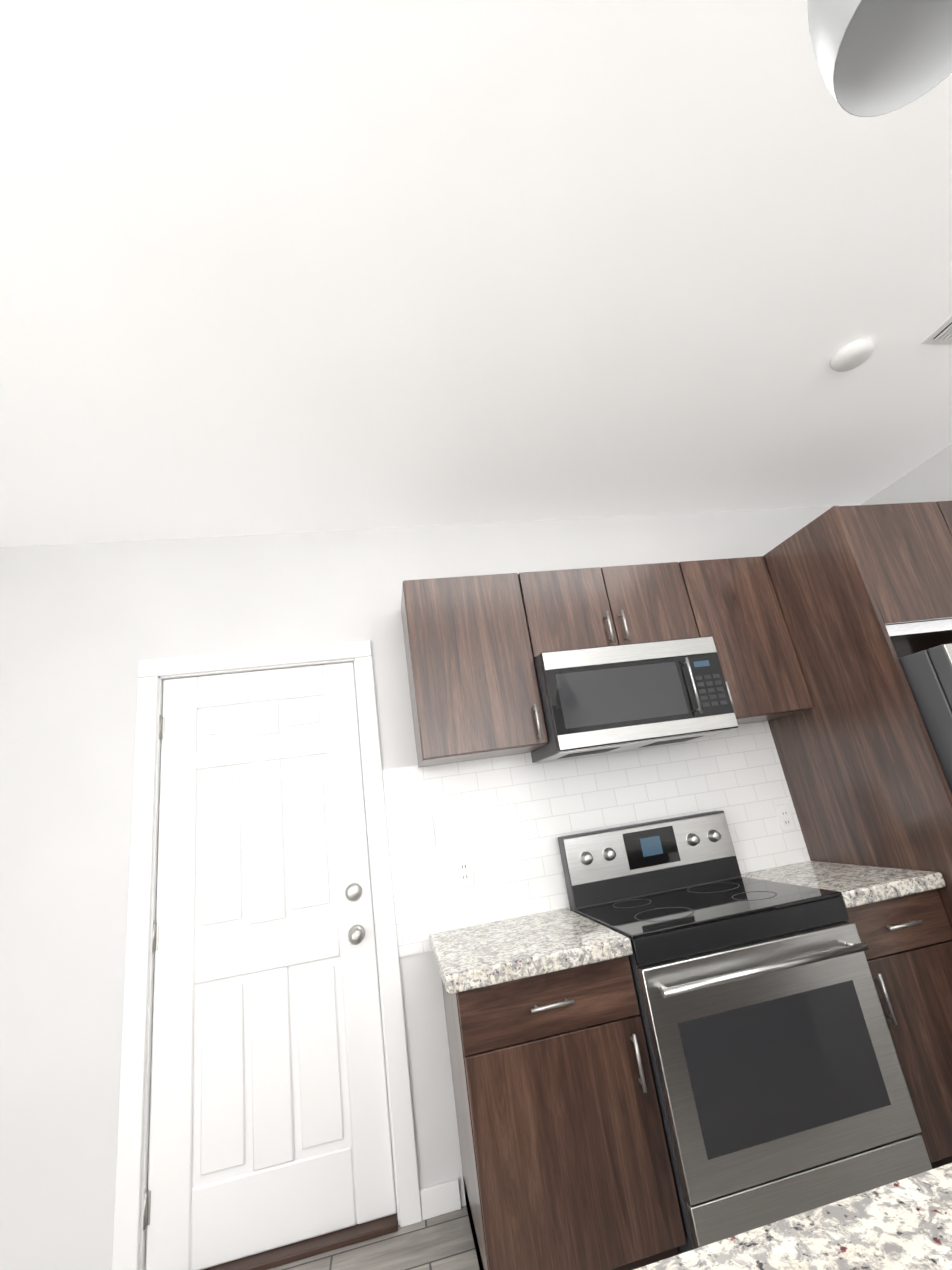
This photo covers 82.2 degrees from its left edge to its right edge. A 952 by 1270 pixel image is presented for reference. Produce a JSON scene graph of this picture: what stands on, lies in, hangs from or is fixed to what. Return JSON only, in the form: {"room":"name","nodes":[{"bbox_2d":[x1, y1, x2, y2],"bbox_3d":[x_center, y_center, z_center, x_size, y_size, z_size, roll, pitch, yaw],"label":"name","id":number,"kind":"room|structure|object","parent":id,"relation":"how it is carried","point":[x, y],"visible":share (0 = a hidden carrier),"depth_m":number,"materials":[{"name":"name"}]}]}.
{"room":"kitchen","nodes":[
{"label":"kitchen","id":0,"kind":"room"},
{"bbox_2d":[267,1206,479,1269],"bbox_3d":[0.537,0.975,-1.189,5.700,0.120,6.900,-5,-18,-11],"label":"floor","id":1,"kind":"structure","parent":0,"point":[443,1242],"depth_m":1.75,"materials":[{"name":"grey tile"}]},
{"bbox_2d":[443,957,686,1269],"bbox_3d":[0.219,1.484,1.794,0.542,0.810,0.598,-5,-18,-11],"label":"base cabinet","id":2,"kind":"object","parent":1,"relation":"on","point":[565,1162],"depth_m":1.53,"materials":[{"name":"brown wood"}]},
{"bbox_2d":[429,908,632,996],"bbox_3d":[0.146,1.074,1.902,0.573,0.050,0.638,-5,-18,-11],"label":"countertop","id":3,"kind":"structure","parent":2,"relation":"on","point":[469,959],"depth_m":1.70,"materials":[{"name":"grey stone"}]},
{"bbox_2d":[558,811,931,1253],"bbox_3d":[0.846,1.251,1.901,0.756,1.135,0.686,-5,-18,-11],"label":"range","id":4,"kind":"object","parent":1,"relation":"on","point":[781,1089],"visible":0.92,"depth_m":1.62,"materials":[{"name":"grey metal"}]},
{"bbox_2d":[634,1163,951,1269],"bbox_3d":[1.027,0.674,0.142,2.280,1.110,0.970,-5,-18,-11],"label":"kitchen island","id":5,"kind":"object","parent":1,"relation":"on","point":[904,1224],"depth_m":0.53,"materials":[{"name":"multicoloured stone"}]},
{"bbox_2d":[763,501,951,927],"bbox_3d":[2.037,0.609,2.293,1.010,2.240,0.792,-5,-18,-11],"label":"cabinet","id":6,"kind":"object","parent":1,"relation":"on","point":[863,593],"visible":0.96,"depth_m":2.19,"materials":[{"name":"brown wood"}]},
{"bbox_2d":[846,890,951,1168],"bbox_3d":[1.430,1.376,2.031,0.404,0.810,0.598,-5,-18,-11],"label":"base cabinet","id":7,"kind":"object","parent":1,"relation":"on","point":[908,940],"depth_m":1.78,"materials":[{"name":"brown wood"}]},
{"bbox_2d":[741,861,945,908],"bbox_3d":[1.371,0.964,2.142,0.405,0.050,0.638,-5,-18,-11],"label":"countertop","id":8,"kind":"structure","parent":7,"relation":"on","point":[860,886],"depth_m":1.95,"materials":[{"name":"grey stone"}]},
{"bbox_2d":[898,643,951,793],"bbox_3d":[2.032,0.885,2.092,0.785,1.600,0.851,-5,-18,-11],"label":"fridge","id":9,"kind":"object","parent":1,"relation":"on","point":[928,674],"visible":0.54,"depth_m":1.91,"materials":[{"name":"grey metal"}]},
{"bbox_2d":[0,505,855,1269],"bbox_3d":[-0.182,0.746,2.380,5.700,2.670,0.140,-5,-18,-11],"label":"wall","id":10,"kind":"structure","parent":0,"point":[86,629],"depth_m":2.21,"materials":[{"name":"paint"}]},
{"bbox_2d":[111,640,421,1269],"bbox_3d":[-0.811,1.069,2.133,0.964,2.092,0.118,-5,-18,-11],"label":"door frame","id":11,"kind":"structure","parent":10,"relation":"attached to","point":[129,1232],"depth_m":2.05,"materials":[{"name":"white wood"}]},
{"bbox_2d":[143,662,397,1269],"bbox_3d":[-0.804,1.099,2.087,0.805,2.007,0.137,-5,-18,-11],"label":"door","id":12,"kind":"structure","parent":10,"relation":"in","point":[270,1145],"depth_m":2.03,"materials":[{"name":"painted wood"},{"name":"metal hardware"}]},
{"bbox_2d":[393,817,435,851],"bbox_3d":[-0.253,0.822,2.252,0.165,0.116,0.010,-5,-18,-11],"label":"switch plate","id":13,"kind":"object","parent":10,"relation":"attached to","point":[414,834],"visible":1,"depth_m":2.25,"materials":[{"name":"white plastic"}]},
{"bbox_2d":[420,1178,461,1219],"bbox_3d":[-1.340,2.062,1.653,2.628,0.082,0.012,-5,-18,-11],"label":"baseboard","id":14,"kind":"structure","parent":10,"relation":"attached to","point":[440,1198],"depth_m":1.89,"materials":[{"name":"white wood"}]},
{"bbox_2d":[454,855,474,887],"bbox_3d":[-0.048,0.969,2.236,0.072,0.116,0.008,-5,-18,-11],"label":"electrical outlet","id":15,"kind":"object","parent":10,"relation":"attached to","point":[464,872],"visible":1,"depth_m":2.23,"materials":[{"name":"white plastic"}]},
{"bbox_2d":[401,573,547,767],"bbox_3d":[-0.033,0.150,2.360,0.498,0.740,0.323,-5,-18,-11],"label":"upper cabinet","id":16,"kind":"object","parent":10,"relation":"attached to","point":[475,646],"depth_m":2.21,"materials":[{"name":"brown wood"}]},
{"bbox_2d":[382,721,810,956],"bbox_3d":[0.565,0.828,2.395,1.868,0.710,0.007,-5,-18,-11],"label":"backsplash","id":17,"kind":"structure","parent":10,"relation":"attached to","point":[505,822],"depth_m":2.37,"materials":[{"name":"white tile"}]},
{"bbox_2d":[521,561,704,655],"bbox_3d":[0.562,-0.071,2.534,0.767,0.390,0.323,-5,-18,-11],"label":"upper cabinet","id":18,"kind":"object","parent":10,"relation":"attached to","point":[569,609],"depth_m":2.39,"materials":[{"name":"brown wood"}]},
{"bbox_2d":[531,636,737,762],"bbox_3d":[0.628,0.283,2.355,0.759,0.397,0.446,-5,-18,-11],"label":"microwave","id":19,"kind":"object","parent":18,"relation":"attached to","point":[607,699],"visible":1,"depth_m":2.18,"materials":[{"name":"grey metal"}]},
{"bbox_2d":[685,556,812,724],"bbox_3d":[1.180,0.041,2.598,0.443,0.740,0.323,-5,-18,-11],"label":"upper cabinet","id":20,"kind":"object","parent":10,"relation":"attached to","point":[738,606],"depth_m":2.45,"materials":[{"name":"brown wood"}]},
{"bbox_2d":[775,804,795,831],"bbox_3d":[1.430,0.844,2.523,0.072,0.116,0.008,-5,-18,-11],"label":"electrical outlet","id":21,"kind":"object","parent":10,"relation":"attached to","point":[785,818],"visible":1,"depth_m":2.52,"materials":[{"name":"white plastic"}]},
{"bbox_2d":[0,0,951,546],"bbox_3d":[0.137,-1.655,-0.347,5.700,0.120,6.900,-5,-18,-11],"label":"ceiling","id":22,"kind":"structure","parent":0,"point":[284,266],"depth_m":1.47,"materials":[{"name":"paint"}]},
{"bbox_2d":[830,338,873,371],"bbox_3d":[1.373,-1.012,1.991,0.136,0.034,0.136,-5,-18,-11],"label":"smoke detector","id":23,"kind":"object","parent":22,"relation":"attached to","point":[852,355],"visible":1,"depth_m":1.97,"materials":[{"name":"white plastic"}]},
{"bbox_2d":[807,0,951,116],"bbox_3d":[0.362,-0.921,0.614,0.157,0.747,0.157,-5,-18,-11],"label":"pendant light","id":24,"kind":"object","parent":22,"relation":"hanging from","point":[877,57],"visible":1,"depth_m":0.57,"materials":[{"name":"white glass"}]},
{"bbox_2d":[920,315,951,344],"bbox_3d":[1.741,-1.121,1.861,0.188,0.012,0.325,-5,-18,-11],"label":"ceiling vent","id":25,"kind":"object","parent":22,"relation":"in","point":[941,334],"visible":1,"depth_m":1.96,"materials":[{"name":"white metal"}]},
{"bbox_2d":[861,444,951,504],"bbox_3d":[3.057,-0.606,-0.307,0.140,2.670,6.750,-5,-18,-11],"label":"wall","id":26,"kind":"structure","parent":0,"point":[929,480],"depth_m":2.85,"materials":[{"name":"paint"}]}
]}

